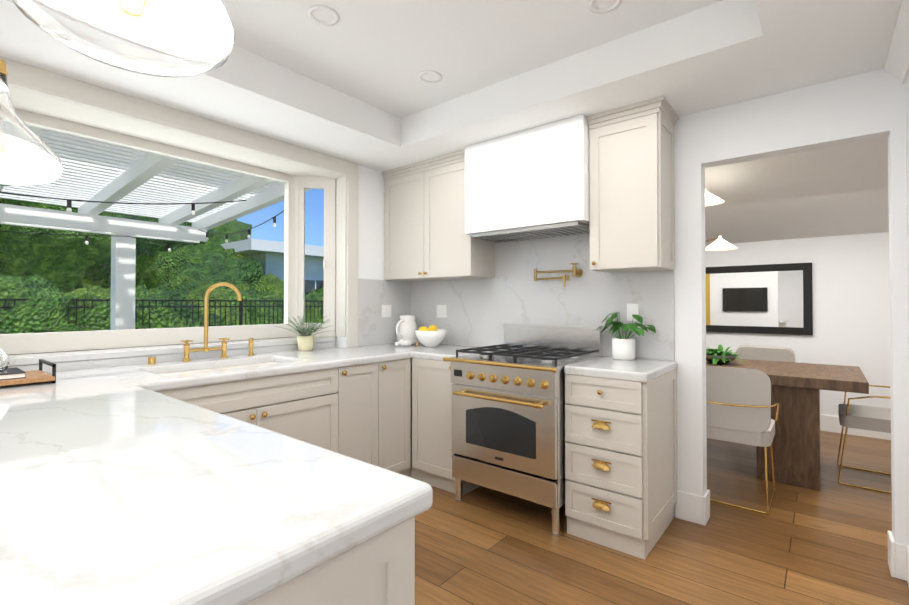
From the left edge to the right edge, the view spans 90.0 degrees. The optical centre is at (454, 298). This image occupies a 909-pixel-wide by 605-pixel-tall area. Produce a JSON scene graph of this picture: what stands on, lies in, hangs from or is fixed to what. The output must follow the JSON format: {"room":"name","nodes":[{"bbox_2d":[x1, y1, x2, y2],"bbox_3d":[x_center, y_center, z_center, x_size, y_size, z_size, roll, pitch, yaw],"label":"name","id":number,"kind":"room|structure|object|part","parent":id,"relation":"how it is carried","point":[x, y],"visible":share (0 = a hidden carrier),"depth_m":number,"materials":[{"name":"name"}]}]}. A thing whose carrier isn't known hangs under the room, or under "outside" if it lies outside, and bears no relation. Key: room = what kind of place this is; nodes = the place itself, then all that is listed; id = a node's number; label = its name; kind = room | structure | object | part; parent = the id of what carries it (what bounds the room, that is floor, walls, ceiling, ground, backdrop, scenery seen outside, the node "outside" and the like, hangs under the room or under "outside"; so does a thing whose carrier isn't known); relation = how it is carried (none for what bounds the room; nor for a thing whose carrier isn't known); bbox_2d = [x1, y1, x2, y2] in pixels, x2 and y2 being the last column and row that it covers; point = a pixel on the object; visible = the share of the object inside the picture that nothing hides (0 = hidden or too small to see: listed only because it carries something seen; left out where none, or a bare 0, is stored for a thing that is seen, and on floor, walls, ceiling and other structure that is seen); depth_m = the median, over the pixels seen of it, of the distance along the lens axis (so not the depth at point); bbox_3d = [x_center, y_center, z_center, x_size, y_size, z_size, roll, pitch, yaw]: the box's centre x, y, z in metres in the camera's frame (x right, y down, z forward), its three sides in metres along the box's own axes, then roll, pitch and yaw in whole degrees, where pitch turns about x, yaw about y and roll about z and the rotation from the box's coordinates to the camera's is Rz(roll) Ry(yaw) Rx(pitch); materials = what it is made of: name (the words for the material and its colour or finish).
{"room":"kitchen","nodes":[
{"label":"kitchen","id":0,"kind":"room"},
{"bbox_2d":[172,360,275,371],"bbox_3d":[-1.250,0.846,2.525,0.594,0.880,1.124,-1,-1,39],"label":"sink","id":1,"kind":"object","parent":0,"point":[249,361],"depth_m":2.72,"materials":[{"name":"white"}]},
{"bbox_2d":[0,0,901,244],"bbox_3d":[0.327,-1.062,2.001,5.984,0.832,8.134,-1,-1,39],"label":"ceiling","id":2,"kind":"structure","parent":0,"point":[349,86],"depth_m":2.37,"materials":[{"name":"white paint"}]},
{"bbox_2d":[0,59,63,185],"bbox_3d":[-1.419,-0.829,1.404,0.329,0.934,0.329,-1,-1,39],"label":"pendant light","id":3,"kind":"object","parent":2,"relation":"hanging from","point":[3,67],"depth_m":1.38,"materials":[{"name":"white glass"}]},
{"bbox_3d":[-1.419,-0.531,1.401,0.329,0.337,0.329,-1,-1,39],"label":"pendant light shade","id":4,"kind":"part","parent":3,"relation":"part of","materials":[{"name":"white glass"}]},
{"bbox_2d":[307,5,338,25],"bbox_3d":[-0.597,-1.301,2.067,0.139,0.034,0.139,0,-1,33],"label":"recessed light","id":5,"kind":"object","parent":2,"relation":"in","point":[309,12],"depth_m":2.06,"materials":[{"name":"white"}]},
{"bbox_2d":[417,71,441,82],"bbox_3d":[-0.143,-1.295,2.626,0.139,0.034,0.139,0,-1,33],"label":"recessed light","id":6,"kind":"object","parent":2,"relation":"in","point":[420,74],"depth_m":2.62,"materials":[{"name":"white"}]},
{"bbox_2d":[588,0,621,13],"bbox_3d":[0.655,-1.302,1.978,0.139,0.034,0.139,0,-1,33],"label":"recessed light","id":7,"kind":"object","parent":2,"relation":"in","point":[591,7],"depth_m":2.01,"materials":[{"name":"white"}]},
{"bbox_2d":[705,189,724,205],"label":"pendant light","id":8,"kind":"object","parent":2,"relation":"on","point":[710,199],"depth_m":3.76,"materials":[{"name":"white metal"}]},
{"bbox_2d":[705,236,737,250],"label":"pendant light","id":9,"kind":"object","parent":2,"relation":"on","point":[719,243],"depth_m":3.75,"materials":[{"name":"white metal"}]},
{"bbox_3d":[-0.569,-0.955,0.806,0.112,0.696,0.112,-1,-1,39],"label":"pendant light","id":10,"kind":"object","parent":2,"relation":"hanging from","visible":0},
{"bbox_2d":[13,0,234,76],"bbox_3d":[-0.569,-0.603,0.802,0.329,0.337,0.329,-1,-1,39],"label":"shade","id":11,"kind":"object","parent":10,"relation":"attached to","point":[172,38],"visible":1,"depth_m":0.77,"materials":[{"name":"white glass"}]},
{"bbox_2d":[335,68,908,544],"bbox_3d":[0.327,-0.108,1.990,6.264,2.777,8.415,-1,-1,39],"label":"wall","id":12,"kind":"structure","parent":0,"point":[861,300],"depth_m":2.64,"materials":[{"name":"white paint"}]},
{"bbox_2d":[8,337,335,371],"bbox_3d":[-1.717,0.357,2.836,0.279,0.131,2.143,-1,-1,39],"label":"window sill","id":13,"kind":"structure","parent":12,"relation":"attached to","point":[82,359],"depth_m":2.59,"materials":[{"name":"white stone"}]},
{"bbox_2d":[275,313,332,350],"bbox_3d":[-1.092,0.237,3.289,0.458,0.271,0.412,-1,-1,39],"label":"potted plant","id":14,"kind":"object","parent":13,"relation":"on","point":[305,341],"visible":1,"depth_m":3.26,"materials":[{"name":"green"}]},
{"bbox_2d":[0,57,357,354],"bbox_3d":[-1.673,-0.301,2.808,0.447,1.570,2.366,-1,-1,39],"label":"bay window","id":15,"kind":"structure","parent":12,"relation":"in","point":[35,109],"depth_m":2.93,"materials":[{"name":"white wood"}]},
{"bbox_2d":[356,280,411,347],"bbox_3d":[-0.581,0.111,3.827,0.011,0.537,0.600,-1,-1,39],"label":"backsplash","id":16,"kind":"structure","parent":12,"relation":"attached to","point":[372,294],"depth_m":3.77,"materials":[{"name":"white stone"}]},
{"bbox_2d":[382,305,390,317],"bbox_3d":[-0.571,0.104,3.823,0.007,0.108,0.108,-1,-1,39],"label":"electrical outlet","id":17,"kind":"object","parent":12,"relation":"attached to","point":[386,309],"depth_m":3.82,"materials":[{"name":"white plastic"}]},
{"bbox_2d":[383,156,499,283],"bbox_3d":[-0.138,-0.590,3.659,0.912,0.860,0.314,-1,-1,39],"label":"upper cabinet","id":18,"kind":"object","parent":12,"relation":"attached to","point":[423,242],"depth_m":3.51,"materials":[{"name":"grey wood"}]},
{"bbox_2d":[437,305,446,317],"bbox_3d":[-0.110,0.104,3.825,0.108,0.108,0.007,-1,-1,39],"label":"electrical outlet","id":19,"kind":"object","parent":12,"relation":"attached to","point":[441,309],"depth_m":3.82,"materials":[{"name":"white plastic"}]},
{"bbox_2d":[465,114,589,242],"bbox_3d":[0.533,-0.749,3.068,0.871,0.645,0.389,-1,-1,39],"label":"range hood","id":20,"kind":"object","parent":12,"relation":"attached to","point":[532,185],"depth_m":2.88,"materials":[{"name":"white paint"}]},
{"bbox_2d":[412,272,674,359],"bbox_3d":[0.455,0.106,3.381,2.182,0.537,0.011,-1,-1,39],"label":"backsplash","id":21,"kind":"structure","parent":12,"relation":"attached to","point":[477,310],"depth_m":3.19,"materials":[{"name":"white stone"}]},
{"bbox_2d":[534,263,582,286],"bbox_3d":[0.691,-0.158,3.093,0.322,0.162,0.141,-1,-1,39],"label":"pot filler","id":22,"kind":"object","parent":12,"relation":"attached to","point":[576,271],"visible":1,"depth_m":3.04,"materials":[{"name":"gold metal"}]},
{"bbox_2d":[584,104,675,275],"bbox_3d":[1.051,-0.600,2.694,0.395,0.860,0.314,-1,-1,39],"label":"upper cabinet","id":23,"kind":"object","parent":12,"relation":"attached to","point":[631,232],"depth_m":2.58,"materials":[{"name":"grey wood"}]},
{"bbox_2d":[627,304,637,320],"bbox_3d":[1.111,0.083,2.836,0.070,0.108,0.007,-1,-1,39],"label":"electrical outlet","id":24,"kind":"object","parent":12,"relation":"attached to","point":[632,309],"depth_m":2.84,"materials":[{"name":"white plastic"}]},
{"bbox_2d":[706,262,812,334],"bbox_3d":[2.961,0.005,5.066,1.618,0.729,0.033,-1,-1,39],"label":"mirror","id":25,"kind":"object","parent":12,"relation":"attached to","point":[770,299],"visible":0.58,"depth_m":4.83,"materials":[{"name":"black mirror"}]},
{"bbox_2d":[675,414,908,585],"bbox_3d":[0.327,1.200,1.976,5.984,0.161,8.134,-1,-1,39],"label":"baseboard","id":26,"kind":"structure","parent":12,"relation":"attached to","point":[693,508],"depth_m":2.62,"materials":[{"name":"white"}]},
{"bbox_2d":[884,0,908,83],"bbox_3d":[0.396,-1.060,0.078,0.070,0.094,5.235,-1,-1,39],"label":"crown molding","id":27,"kind":"structure","parent":12,"relation":"attached to","point":[897,63],"depth_m":1.90,"materials":[{"name":"white wood"}]},
{"bbox_2d":[415,431,908,604],"bbox_3d":[0.342,1.305,1.993,5.984,0.051,8.181,-1,-1,39],"label":"floor","id":28,"kind":"structure","parent":0,"point":[827,544],"depth_m":2.32,"materials":[{"name":"brown wood"}]},
{"bbox_2d":[264,524,414,604],"bbox_3d":[-0.591,0.826,0.708,0.644,0.880,0.851,-1,-1,39],"label":"base cabinet","id":29,"kind":"object","parent":28,"relation":"on","point":[384,574],"depth_m":0.76,"materials":[{"name":"grey wood"}]},
{"bbox_2d":[443,324,602,536],"bbox_3d":[0.452,0.734,2.892,0.782,1.110,0.729,-1,-1,39],"label":"range","id":30,"kind":"object","parent":28,"relation":"on","point":[508,418],"visible":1,"depth_m":2.65,"materials":[{"name":"silver metal"}]},
{"bbox_2d":[565,384,677,559],"bbox_3d":[0.956,0.846,2.580,0.430,0.880,0.603,-1,-1,39],"label":"base cabinet","id":31,"kind":"object","parent":28,"relation":"on","point":[621,487],"depth_m":2.34,"materials":[{"name":"grey wood"}]},
{"bbox_2d":[0,340,676,604],"bbox_3d":[-0.545,0.386,2.150,2.422,0.051,3.178,-1,-1,39],"label":"countertop","id":32,"kind":"structure","parent":31,"relation":"on","point":[138,484],"depth_m":0.97,"materials":[{"name":"white stone"}]},
{"bbox_2d":[0,359,55,385],"bbox_3d":[-1.953,0.318,1.861,0.318,0.080,0.441,-1,-1,39],"label":"serving tray","id":33,"kind":"object","parent":32,"relation":"on","point":[35,376],"visible":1,"depth_m":1.93,"materials":[{"name":"brown wood"}]},
{"bbox_2d":[0,367,25,379],"bbox_3d":[-1.959,0.317,1.853,0.224,0.024,0.280,-1,-1,39],"label":"book","id":34,"kind":"object","parent":33,"relation":"on","point":[12,373],"visible":1,"depth_m":1.88,"materials":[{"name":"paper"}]},
{"bbox_2d":[0,348,9,371],"bbox_3d":[-1.980,0.142,1.860,0.234,0.324,0.234,-1,-1,39],"label":"decorative ball","id":35,"kind":"object","parent":34,"relation":"on","point":[4,361],"visible":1,"depth_m":1.89,"materials":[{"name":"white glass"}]},
{"bbox_2d":[148,282,254,364],"bbox_3d":[-1.470,0.132,2.728,0.152,0.470,0.608,-1,-1,39],"label":"bridge faucet","id":36,"kind":"object","parent":32,"relation":"on","point":[187,350],"visible":1,"depth_m":2.75,"materials":[{"name":"gold metal"}]},
{"bbox_2d":[395,339,418,345],"bbox_3d":[-0.387,0.349,3.621,0.126,0.056,0.175,-1,-1,39],"label":"decor","id":37,"kind":"object","parent":32,"relation":"on","point":[401,342],"visible":1,"depth_m":3.59,"materials":[{"name":"white ceramic"}]},
{"bbox_2d":[396,315,417,344],"bbox_3d":[-0.415,0.260,3.788,0.178,0.238,0.239,-1,-1,39],"label":"jug","id":38,"kind":"object","parent":32,"relation":"on","point":[406,326],"visible":0.9,"depth_m":3.75,"materials":[{"name":"white ceramic"}]},
{"bbox_2d":[415,329,446,346],"bbox_3d":[-0.185,0.311,3.581,0.258,0.131,0.258,-1,-1,39],"label":"fruit bowl","id":39,"kind":"object","parent":32,"relation":"on","point":[430,338],"visible":1,"depth_m":3.49,"materials":[{"name":"white ceramic"}]},
{"bbox_2d":[419,325,437,330],"bbox_3d":[-0.191,0.262,3.574,0.187,0.109,0.142,-1,-1,39],"label":"lemons","id":40,"kind":"object","parent":39,"relation":"in","point":[430,328],"visible":0.25,"depth_m":3.55,"materials":[{"name":"yellow food"}]},
{"bbox_2d":[596,312,655,359],"bbox_3d":[1.023,0.225,2.760,0.365,0.285,0.200,-1,-1,39],"label":"potted plant","id":41,"kind":"object","parent":32,"relation":"on","point":[623,348],"visible":1,"depth_m":2.74,"materials":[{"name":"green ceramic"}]},
{"bbox_2d":[706,366,780,514],"bbox_3d":[1.810,0.863,2.991,0.544,0.856,0.534,-1,-1,39],"label":"dining chair","id":42,"kind":"object","parent":28,"relation":"on","point":[738,405],"visible":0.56,"depth_m":2.81,"materials":[{"name":"grey fabric"}]},
{"bbox_2d":[735,345,794,361],"bbox_3d":[2.872,0.876,4.226,0.544,0.856,0.534,-1,-1,39],"label":"dining chair","id":43,"kind":"object","parent":28,"relation":"on","point":[770,353],"visible":0.08,"depth_m":4.28,"materials":[{"name":"grey fabric"}]},
{"bbox_2d":[706,359,868,490],"bbox_3d":[2.117,0.915,3.778,1.917,0.770,0.935,-1,-1,39],"label":"dining table","id":44,"kind":"object","parent":28,"relation":"on","point":[796,388],"visible":0.48,"depth_m":3.14,"materials":[{"name":"brown wood"}]},
{"bbox_2d":[706,344,744,364],"bbox_3d":[2.160,0.455,3.716,0.399,0.148,0.405,-1,-1,39],"label":"centrepiece","id":45,"kind":"object","parent":44,"relation":"on","point":[719,355],"visible":0.85,"depth_m":3.66,"materials":[{"name":"green plant"}]},
{"bbox_2d":[837,385,891,493],"bbox_3d":[3.033,0.865,3.192,0.534,0.856,0.544,-1,-1,39],"label":"dining chair","id":46,"kind":"object","parent":28,"relation":"on","point":[871,418],"visible":0.69,"depth_m":3.15,"materials":[{"name":"grey fabric"}]},
{"bbox_2d":[706,353,737,363],"bbox_3d":[2.171,0.491,3.738,0.280,0.076,0.278,-1,-1,39],"label":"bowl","id":47,"kind":"object","parent":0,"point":[722,357],"depth_m":3.65,"materials":[{"name":"brown wood"}]},
{"label":"outside","id":48,"kind":"structure","parent":0,"visible":0},
{"bbox_2d":[0,125,323,333],"bbox_3d":[-22.229,-3.124,21.825,55.959,11.834,74.800,-1,-1,39],"label":"garden","id":49,"kind":"object","parent":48,"point":[216,180],"depth_m":6.80,"materials":[{"name":"green plant"}]}
]}

